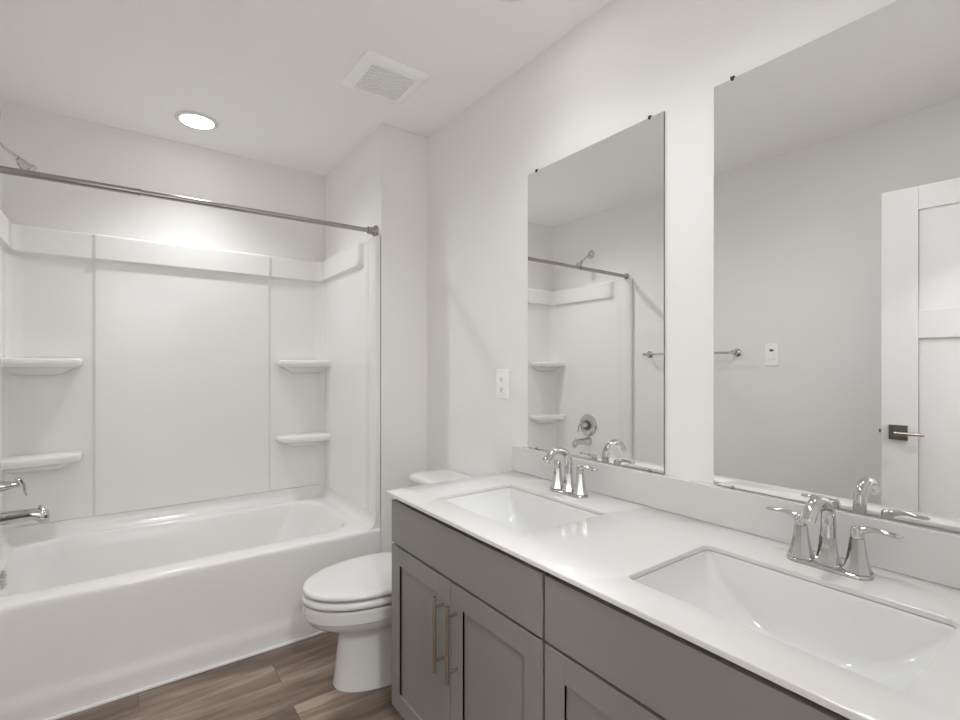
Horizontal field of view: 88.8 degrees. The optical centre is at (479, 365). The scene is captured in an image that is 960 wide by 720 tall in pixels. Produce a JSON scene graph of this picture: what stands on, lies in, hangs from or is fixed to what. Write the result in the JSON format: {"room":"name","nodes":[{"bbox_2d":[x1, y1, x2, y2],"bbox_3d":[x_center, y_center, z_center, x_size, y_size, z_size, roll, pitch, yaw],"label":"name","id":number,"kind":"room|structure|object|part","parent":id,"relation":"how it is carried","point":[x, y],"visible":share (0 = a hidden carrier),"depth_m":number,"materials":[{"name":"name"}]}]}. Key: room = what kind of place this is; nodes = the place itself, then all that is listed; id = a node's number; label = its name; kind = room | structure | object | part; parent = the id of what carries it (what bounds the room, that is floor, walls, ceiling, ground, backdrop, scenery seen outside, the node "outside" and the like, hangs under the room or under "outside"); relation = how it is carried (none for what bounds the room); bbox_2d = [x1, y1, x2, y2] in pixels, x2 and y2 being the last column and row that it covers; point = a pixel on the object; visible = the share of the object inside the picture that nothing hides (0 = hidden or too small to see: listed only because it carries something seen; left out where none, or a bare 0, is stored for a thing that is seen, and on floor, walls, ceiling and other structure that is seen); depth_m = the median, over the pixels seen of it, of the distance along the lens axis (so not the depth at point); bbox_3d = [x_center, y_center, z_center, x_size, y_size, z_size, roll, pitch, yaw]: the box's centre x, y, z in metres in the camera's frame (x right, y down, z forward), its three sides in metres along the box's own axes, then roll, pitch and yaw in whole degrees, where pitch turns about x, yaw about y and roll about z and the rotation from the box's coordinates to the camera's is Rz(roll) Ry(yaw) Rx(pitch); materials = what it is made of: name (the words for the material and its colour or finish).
{"room":"bathroom","nodes":[
{"label":"bathroom","id":0,"kind":"room"},
{"bbox_2d":[0,100,0,207],"bbox_3d":[-0.961,0.011,0.475,0.100,2.440,4.500,0,0,-36],"label":"wall","id":1,"kind":"structure","parent":0,"point":[0,100],"depth_m":2.23,"materials":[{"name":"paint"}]},
{"bbox_2d":[0,142,36,170],"bbox_3d":[-1.861,-0.849,1.937,0.169,0.162,0.066,0,0,-36],"label":"shower","id":2,"kind":"object","parent":1,"relation":"attached to","point":[21,163],"visible":0.8,"depth_m":1.95,"materials":[{"name":"silver metal"}]},
{"bbox_3d":[-1.883,-0.865,1.921,0.107,0.078,0.012,0,0,-36],"label":"arm","id":3,"kind":"part","parent":2,"relation":"part of","materials":[{"name":"silver metal"}]},
{"bbox_2d":[0,165,378,236],"bbox_3d":[-1.128,-0.681,2.051,1.488,0.066,0.062,0,0,-36],"label":"shower curtain rod","id":4,"kind":"object","parent":1,"relation":"attached to","point":[374,230],"visible":0.99,"depth_m":1.95,"materials":[{"name":"metal"}]},
{"bbox_2d":[1,101,324,261],"bbox_3d":[-1.509,0.011,2.799,1.754,2.440,0.100,0,0,-36],"label":"wall","id":5,"kind":"structure","parent":0,"point":[57,144],"depth_m":2.58,"materials":[{"name":"paint"}]},
{"bbox_2d":[44,631,325,719],"bbox_3d":[-1.087,1.225,1.994,1.488,0.011,0.008,0,0,-36],"label":"trim","id":6,"kind":"structure","parent":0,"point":[320,632],"depth_m":1.92,"materials":[{"name":"white plastic"}]},
{"bbox_2d":[56,632,403,719],"bbox_3d":[-0.212,1.280,1.021,1.954,0.100,4.500,0,0,-36],"label":"floor","id":7,"kind":"structure","parent":0,"point":[294,681],"depth_m":1.83,"materials":[{"name":"brown wood"}]},
{"bbox_2d":[0,484,380,719],"bbox_3d":[-1.335,0.985,2.335,1.484,0.492,0.830,0,0,-36],"label":"bathtub","id":8,"kind":"object","parent":7,"relation":"on","point":[94,609],"visible":0.9,"depth_m":2.07,"materials":[{"name":"white plastic"}]},
{"bbox_3d":[-1.874,0.843,1.931,0.013,0.074,0.074,0,0,-36],"label":"overflow plate","id":9,"kind":"part","parent":8,"relation":"part of","materials":[{"name":"silver metal"}]},
{"bbox_2d":[0,208,379,537],"bbox_3d":[-1.337,0.045,2.336,1.480,1.383,0.823,0,0,-36],"label":"tub surround","id":10,"kind":"object","parent":8,"relation":"on","point":[136,374],"visible":1,"depth_m":2.57,"materials":[{"name":"white plastic"}]},
{"bbox_3d":[-1.900,0.045,1.890,0.045,1.383,0.764,0,0,-36],"label":"panel","id":11,"kind":"part","parent":10,"relation":"part of","materials":[{"name":"white plastic"}]},
{"bbox_2d":[0,478,26,495],"bbox_3d":[-1.867,0.473,1.940,0.112,0.174,0.174,0,0,-36],"label":"shower valve","id":12,"kind":"object","parent":10,"relation":"attached to","point":[4,485],"visible":1,"depth_m":1.94,"materials":[{"name":"silver metal"}]},
{"bbox_3d":[-1.871,0.473,1.937,0.077,0.052,0.052,0,0,-36],"label":"handle","id":13,"kind":"part","parent":12,"relation":"part of","materials":[{"name":"silver metal"}]},
{"bbox_3d":[-1.849,0.487,1.963,0.022,0.075,0.056,0,0,36],"label":"lever","id":14,"kind":"part","parent":12,"relation":"part of","materials":[{"name":"silver metal"}]},
{"bbox_2d":[0,505,49,526],"bbox_3d":[-1.838,0.606,1.958,0.180,0.080,0.068,0,0,-36],"label":"tub spout","id":15,"kind":"object","parent":10,"relation":"attached to","point":[41,515],"visible":1,"depth_m":1.95,"materials":[{"name":"silver metal"}]},
{"bbox_2d":[1,451,82,472],"bbox_3d":[-1.994,0.451,2.245,0.270,0.080,0.145,0,0,-36],"label":"shelf","id":16,"kind":"object","parent":10,"relation":"attached to","point":[19,461],"depth_m":2.25,"materials":[{"name":"white plastic"}]},
{"bbox_2d":[1,358,82,375],"bbox_3d":[-1.994,0.004,2.245,0.270,0.080,0.145,0,0,-36],"label":"shelf","id":17,"kind":"object","parent":10,"relation":"attached to","point":[9,366],"depth_m":2.23,"materials":[{"name":"white plastic"}]},
{"bbox_2d":[276,432,329,446],"bbox_3d":[-1.053,0.451,2.932,0.276,0.080,0.145,0,0,-36],"label":"shelf","id":18,"kind":"object","parent":10,"relation":"attached to","point":[283,439],"depth_m":2.93,"materials":[{"name":"white plastic"}]},
{"bbox_2d":[276,360,329,372],"bbox_3d":[-1.053,0.004,2.932,0.276,0.080,0.145,0,0,-36],"label":"shelf","id":19,"kind":"object","parent":10,"relation":"attached to","point":[282,366],"depth_m":2.92,"materials":[{"name":"white plastic"}]},
{"bbox_3d":[-0.741,0.045,2.736,0.045,1.383,0.764,0,0,-36],"label":"panel","id":20,"kind":"part","parent":10,"relation":"part of","materials":[{"name":"white plastic"}]},
{"bbox_2d":[302,469,471,691],"bbox_3d":[-0.348,0.866,2.039,0.759,0.728,0.450,0,0,-36],"label":"toilet","id":21,"kind":"object","parent":7,"relation":"on","point":[351,598],"visible":0.48,"depth_m":1.87,"materials":[{"name":"white ceramic"}]},
{"bbox_3d":[-0.451,0.870,1.963,0.504,0.026,0.379,0,0,-36],"label":"seat","id":22,"kind":"part","parent":21,"relation":"part of","materials":[{"name":"white plastic"}]},
{"bbox_3d":[-0.448,0.838,1.966,0.506,0.024,0.378,0,0,-36],"label":"lid","id":23,"kind":"part","parent":21,"relation":"part of","materials":[{"name":"white plastic"}]},
{"bbox_3d":[-0.130,0.520,2.198,0.218,0.036,0.450,0,0,-36],"label":"tank lid","id":24,"kind":"part","parent":21,"relation":"part of","materials":[{"name":"white ceramic"}]},
{"bbox_2d":[392,499,549,719],"bbox_3d":[0.133,0.834,1.520,0.605,0.794,0.744,0,0,-36],"label":"vanity cabinet","id":25,"kind":"object","parent":7,"relation":"on","point":[468,614],"visible":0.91,"depth_m":1.32,"materials":[{"name":"grey paint"}]},
{"bbox_3d":[-0.184,0.871,1.518,0.019,0.542,0.365,0,0,-36],"label":"door","id":26,"kind":"part","parent":25,"relation":"part of","materials":[{"name":"grey paint"}]},
{"bbox_3d":[-0.117,0.751,1.379,0.036,0.212,0.010,0,0,-36],"label":"handle","id":27,"kind":"part","parent":25,"relation":"part of","materials":[{"name":"silver metal"}]},
{"bbox_3d":[-0.078,0.751,1.325,0.036,0.212,0.010,0,0,-36],"label":"handle","id":28,"kind":"part","parent":25,"relation":"part of","materials":[{"name":"silver metal"}]},
{"bbox_3d":[-0.075,0.522,1.369,0.019,0.140,0.734,0,0,-36],"label":"false drawer","id":29,"kind":"part","parent":25,"relation":"part of","materials":[{"name":"grey paint"}]},
{"bbox_3d":[0.034,0.871,1.220,0.019,0.542,0.366,0,0,-36],"label":"door","id":30,"kind":"part","parent":25,"relation":"part of","materials":[{"name":"grey paint"}]},
{"bbox_2d":[386,470,959,719],"bbox_3d":[0.361,0.431,1.230,0.580,0.011,1.518,0,0,-36],"label":"countertop","id":31,"kind":"structure","parent":25,"relation":"on","point":[601,555],"depth_m":0.98,"materials":[{"name":"white stone"}]},
{"bbox_2d":[443,487,598,533],"bbox_3d":[0.114,0.507,1.507,0.357,0.138,0.491,0,0,-36],"label":"sink","id":32,"kind":"object","parent":31,"relation":"in","point":[519,510],"visible":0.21,"depth_m":1.66,"materials":[{"name":"white ceramic"}]},
{"bbox_2d":[542,447,597,498],"bbox_3d":[0.263,0.346,1.618,0.138,0.159,0.248,0,0,-36],"label":"sink faucet","id":33,"kind":"object","parent":31,"relation":"on","point":[567,487],"visible":1,"depth_m":1.62,"materials":[{"name":"silver metal"}]},
{"bbox_3d":[0.249,0.335,1.708,0.024,0.028,0.085,0,0,-36],"label":"lever","id":34,"kind":"part","parent":33,"relation":"part of","materials":[{"name":"silver metal"}]},
{"bbox_3d":[0.267,0.383,1.684,0.048,0.068,0.048,0,0,-36],"label":"handle","id":35,"kind":"part","parent":33,"relation":"part of","materials":[{"name":"silver metal"}]},
{"bbox_3d":[0.261,0.341,1.617,0.135,0.150,0.047,0,0,-36],"label":"spout","id":36,"kind":"part","parent":33,"relation":"part of","materials":[{"name":"silver metal"}]},
{"bbox_3d":[0.297,0.421,1.643,0.054,0.010,0.156,0,0,-36],"label":"plate","id":37,"kind":"part","parent":33,"relation":"part of","materials":[{"name":"silver metal"}]},
{"bbox_3d":[0.327,0.383,1.601,0.048,0.068,0.048,0,0,-36],"label":"handle","id":38,"kind":"part","parent":33,"relation":"part of","materials":[{"name":"silver metal"}]},
{"bbox_3d":[0.345,0.335,1.577,0.024,0.028,0.085,0,0,-36],"label":"lever","id":39,"kind":"part","parent":33,"relation":"part of","materials":[{"name":"silver metal"}]},
{"bbox_2d":[632,550,956,691],"bbox_3d":[0.548,0.507,0.904,0.357,0.138,0.491,0,0,-36],"label":"sink","id":40,"kind":"object","parent":31,"relation":"in","point":[886,645],"visible":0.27,"depth_m":0.98,"materials":[{"name":"white ceramic"}]},
{"bbox_2d":[765,495,903,580],"bbox_3d":[0.702,0.346,1.012,0.138,0.159,0.248,0,0,-36],"label":"sink faucet","id":41,"kind":"object","parent":31,"relation":"on","point":[856,565],"visible":1,"depth_m":1.02,"materials":[{"name":"silver metal"}]},
{"bbox_3d":[0.688,0.335,1.103,0.024,0.028,0.085,0,0,-36],"label":"lever","id":42,"kind":"part","parent":41,"relation":"part of","materials":[{"name":"silver metal"}]},
{"bbox_3d":[0.706,0.383,1.079,0.048,0.068,0.048,0,0,-36],"label":"handle","id":43,"kind":"part","parent":41,"relation":"part of","materials":[{"name":"silver metal"}]},
{"bbox_3d":[0.701,0.341,1.012,0.135,0.150,0.047,0,0,-36],"label":"spout","id":44,"kind":"part","parent":41,"relation":"part of","materials":[{"name":"silver metal"}]},
{"bbox_3d":[0.736,0.421,1.037,0.054,0.010,0.156,0,0,-36],"label":"plate","id":45,"kind":"part","parent":41,"relation":"part of","materials":[{"name":"silver metal"}]},
{"bbox_3d":[0.766,0.383,0.996,0.048,0.068,0.048,0,0,-36],"label":"handle","id":46,"kind":"part","parent":41,"relation":"part of","materials":[{"name":"silver metal"}]},
{"bbox_3d":[0.784,0.335,0.972,0.024,0.028,0.085,0,0,-36],"label":"lever","id":47,"kind":"part","parent":41,"relation":"part of","materials":[{"name":"silver metal"}]},
{"bbox_2d":[545,574,849,719],"bbox_3d":[0.571,0.834,0.919,0.605,0.794,0.744,0,0,-36],"label":"vanity cabinet","id":48,"kind":"object","parent":7,"relation":"on","point":[604,661],"visible":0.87,"depth_m":0.88,"materials":[{"name":"grey paint"}]},
{"bbox_3d":[0.255,0.871,0.917,0.019,0.542,0.365,0,0,-36],"label":"door","id":49,"kind":"part","parent":48,"relation":"part of","materials":[{"name":"grey paint"}]},
{"bbox_2d":[0,0,610,175],"bbox_3d":[-0.212,-1.260,1.021,1.954,0.100,4.500,0,0,-36],"label":"ceiling","id":50,"kind":"structure","parent":0,"point":[270,73],"depth_m":1.94,"materials":[{"name":"paint"}]},
{"bbox_2d":[174,110,218,130],"bbox_3d":[-1.393,-1.204,2.415,0.188,0.010,0.188,0,0,-36],"label":"recessed light","id":51,"kind":"object","parent":50,"relation":"in","point":[192,119],"visible":1,"depth_m":2.40,"materials":[{"name":"white paint"}]},
{"bbox_2d":[342,50,429,104],"bbox_3d":[-0.400,-1.199,2.068,0.284,0.020,0.284,0,0,-36],"label":"ceiling vent","id":52,"kind":"object","parent":50,"relation":"in","point":[377,75],"visible":1,"depth_m":2.03,"materials":[{"name":"white plastic"}]},
{"bbox_2d":[355,64,415,99],"bbox_3d":[-0.400,-1.195,2.068,0.194,0.008,0.194,0,0,-36],"label":"grille","id":53,"kind":"object","parent":52,"relation":"attached to","point":[382,81],"depth_m":2.06,"materials":[{"name":"white plastic"}]},
{"bbox_2d":[501,0,520,1],"bbox_3d":[0.103,-1.204,1.530,0.188,0.010,0.188,0,0,-36],"label":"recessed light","id":54,"kind":"object","parent":50,"relation":"in","point":[501,0],"visible":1,"depth_m":1.61,"materials":[{"name":"white"}]},
{"bbox_2d":[325,123,426,552],"bbox_3d":[-0.631,0.011,2.858,0.266,2.440,0.838,0,0,-36],"label":"wall","id":55,"kind":"structure","parent":0,"point":[381,182],"depth_m":2.52,"materials":[{"name":"paint"}]},
{"bbox_2d":[427,0,959,533],"bbox_3d":[0.537,0.011,1.568,0.100,2.440,4.500,0,0,-36],"label":"wall","id":56,"kind":"structure","parent":0,"point":[628,62],"depth_m":1.74,"materials":[{"name":"paint"}]},
{"bbox_2d":[496,369,507,398],"bbox_3d":[0.093,0.075,2.082,0.010,0.124,0.076,0,0,-36],"label":"power outlet","id":57,"kind":"object","parent":56,"relation":"attached to","point":[501,374],"visible":1,"depth_m":2.08,"materials":[{"name":"white plastic"}]},
{"bbox_2d":[499,376,503,391],"bbox_3d":[0.091,0.075,2.081,0.004,0.068,0.034,0,0,-36],"label":"receptacle","id":58,"kind":"object","parent":57,"relation":"attached to","point":[501,378],"depth_m":2.08,"materials":[{"name":"white plastic"}]},
{"bbox_2d":[528,111,664,473],"bbox_3d":[0.369,-0.219,1.705,0.008,1.093,0.607,0,0,-36],"label":"wall mirror","id":59,"kind":"object","parent":56,"relation":"attached to","point":[596,213],"visible":0.98,"depth_m":1.65,"materials":[{"name":"silver mirror"}]},
{"bbox_2d":[512,445,959,588],"bbox_3d":[0.587,0.375,1.398,0.018,0.100,1.522,0,0,-36],"label":"backsplash","id":60,"kind":"structure","parent":56,"relation":"attached to","point":[928,554],"depth_m":1.24,"materials":[{"name":"white stone"}]},
{"bbox_2d":[714,0,959,532],"bbox_3d":[0.817,-0.219,1.092,0.008,1.093,0.607,0,0,-36],"label":"wall mirror","id":61,"kind":"object","parent":56,"relation":"attached to","point":[837,155],"visible":1,"depth_m":1.09,"materials":[{"name":"silver mirror"}]}
]}

